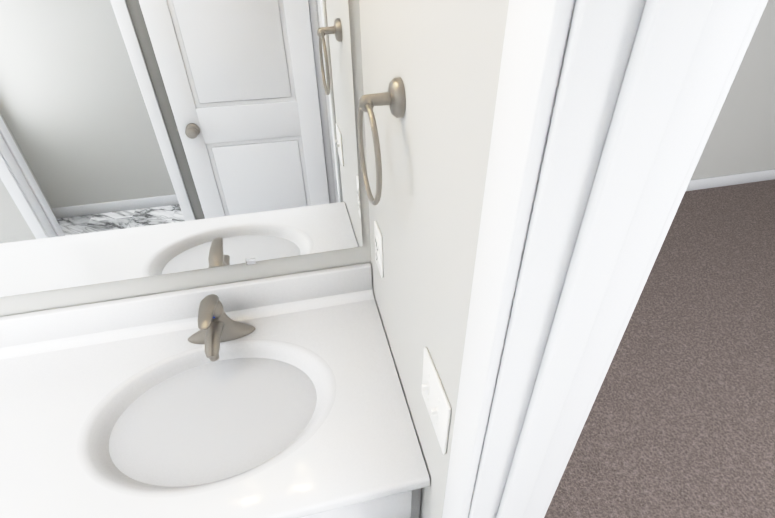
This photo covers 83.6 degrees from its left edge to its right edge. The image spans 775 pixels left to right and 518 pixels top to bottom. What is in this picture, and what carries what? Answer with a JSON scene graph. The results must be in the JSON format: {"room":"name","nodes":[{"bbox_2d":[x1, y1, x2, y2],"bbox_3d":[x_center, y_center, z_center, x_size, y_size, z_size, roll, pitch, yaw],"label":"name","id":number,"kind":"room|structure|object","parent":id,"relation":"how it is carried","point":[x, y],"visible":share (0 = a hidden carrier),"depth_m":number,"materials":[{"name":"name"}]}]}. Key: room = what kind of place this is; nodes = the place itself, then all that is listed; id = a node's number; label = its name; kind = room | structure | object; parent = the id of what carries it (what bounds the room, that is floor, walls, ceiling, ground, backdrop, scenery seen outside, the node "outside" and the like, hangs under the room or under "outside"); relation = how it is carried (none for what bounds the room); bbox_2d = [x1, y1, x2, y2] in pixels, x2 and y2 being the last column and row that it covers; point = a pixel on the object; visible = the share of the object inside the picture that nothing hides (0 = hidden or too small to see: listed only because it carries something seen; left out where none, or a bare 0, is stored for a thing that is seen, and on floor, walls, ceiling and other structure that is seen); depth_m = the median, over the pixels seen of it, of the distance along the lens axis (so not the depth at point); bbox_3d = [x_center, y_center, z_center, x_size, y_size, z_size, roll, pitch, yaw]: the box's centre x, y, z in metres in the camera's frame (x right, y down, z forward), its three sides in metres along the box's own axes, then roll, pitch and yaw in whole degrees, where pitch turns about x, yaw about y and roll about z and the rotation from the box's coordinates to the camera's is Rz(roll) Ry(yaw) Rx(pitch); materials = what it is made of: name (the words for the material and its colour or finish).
{"room":"bathroom","nodes":[
{"label":"bathroom","id":0,"kind":"room"},
{"bbox_2d":[0,0,371,316],"bbox_3d":[-2.040,0.054,0.721,4.290,2.440,0.120,-8,37,-10],"label":"wall","id":1,"kind":"structure","parent":0,"point":[92,293],"depth_m":1.06,"materials":[{"name":"paint"}]},
{"bbox_2d":[0,0,362,296],"bbox_3d":[-1.151,-0.256,0.663,2.213,0.954,0.009,-8,37,-10],"label":"mirror","id":2,"kind":"object","parent":1,"relation":"attached to","point":[142,138],"visible":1,"depth_m":0.87,"materials":[{"name":"clear glass"}]},
{"bbox_2d":[359,0,508,517],"bbox_3d":[0.293,0.522,0.020,0.115,2.440,2.560,-8,37,-10],"label":"wall","id":3,"kind":"structure","parent":0,"point":[442,59],"depth_m":0.56,"materials":[{"name":"paint"}]},
{"bbox_2d":[374,221,383,277],"bbox_3d":[-0.021,-0.022,0.994,0.008,0.115,0.070,-8,37,-10],"label":"outlet","id":4,"kind":"object","parent":3,"relation":"attached to","point":[379,247],"visible":0.98,"depth_m":0.97,"materials":[{"name":"white plastic"}]},
{"bbox_2d":[357,77,405,204],"bbox_3d":[-0.010,-0.172,0.648,0.060,0.183,0.156,-8,37,-10],"label":"towel ring","id":5,"kind":"object","parent":3,"relation":"attached to","point":[394,98],"visible":1,"depth_m":0.60,"materials":[{"name":"silver metal"}]},
{"bbox_2d":[422,347,451,454],"bbox_3d":[0.067,0.217,0.664,0.017,0.115,0.116,-8,37,-10],"label":"light switch","id":6,"kind":"object","parent":3,"relation":"attached to","point":[433,391],"visible":0.98,"depth_m":0.65,"materials":[{"name":"white plastic"}]},
{"bbox_2d":[442,0,767,517],"bbox_3d":[0.247,0.532,0.293,0.139,2.102,0.844,-8,37,-10],"label":"trim","id":7,"kind":"structure","parent":3,"relation":"attached to","point":[606,113],"depth_m":0.31,"materials":[{"name":"white paint"}]},
{"bbox_2d":[544,179,774,517],"bbox_3d":[2.361,0.902,1.548,4.529,0.062,4.900,-8,37,-10],"label":"floor","id":8,"kind":"structure","parent":0,"point":[680,422],"depth_m":1.96,"materials":[{"name":"brown carpet"}]},
{"bbox_2d":[690,0,774,179],"bbox_3d":[1.802,-1.471,2.713,4.320,2.440,0.100,-8,37,-10],"label":"wall","id":9,"kind":"structure","parent":0,"point":[741,139],"depth_m":3.17,"materials":[{"name":"paint"}]},
{"bbox_2d":[686,169,774,190],"bbox_3d":[1.818,-0.499,3.350,4.290,0.095,0.012,-8,37,-10],"label":"baseboard","id":10,"kind":"structure","parent":9,"relation":"attached to","point":[726,180],"depth_m":3.50,"materials":[{"name":"white paint"}]},
{"bbox_3d":[-1.785,1.799,0.435,4.191,0.050,2.680,-8,37,-10],"label":"floor","id":11,"kind":"structure","parent":0,"visible":0},
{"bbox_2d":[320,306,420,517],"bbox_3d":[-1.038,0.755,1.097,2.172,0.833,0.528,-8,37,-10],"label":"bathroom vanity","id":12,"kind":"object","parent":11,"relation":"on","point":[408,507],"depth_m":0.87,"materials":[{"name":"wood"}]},
{"bbox_2d":[0,287,429,517],"bbox_3d":[-1.042,0.410,0.820,2.176,0.052,0.534,-8,37,-10],"label":"countertop","id":13,"kind":"structure","parent":12,"relation":"on","point":[46,384],"depth_m":0.91,"materials":[{"name":"white stone"}]},
{"bbox_2d":[40,319,351,517],"bbox_3d":[-0.371,0.363,0.966,0.524,0.125,0.375,-8,37,-10],"label":"sink","id":14,"kind":"object","parent":13,"relation":"in","point":[161,425],"depth_m":0.92,"materials":[{"name":"white ceramic"}]},
{"bbox_2d":[176,287,255,366],"bbox_3d":[-0.410,0.162,1.020,0.164,0.137,0.157,-8,37,-10],"label":"faucet","id":15,"kind":"object","parent":13,"relation":"on","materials":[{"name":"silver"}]}
]}

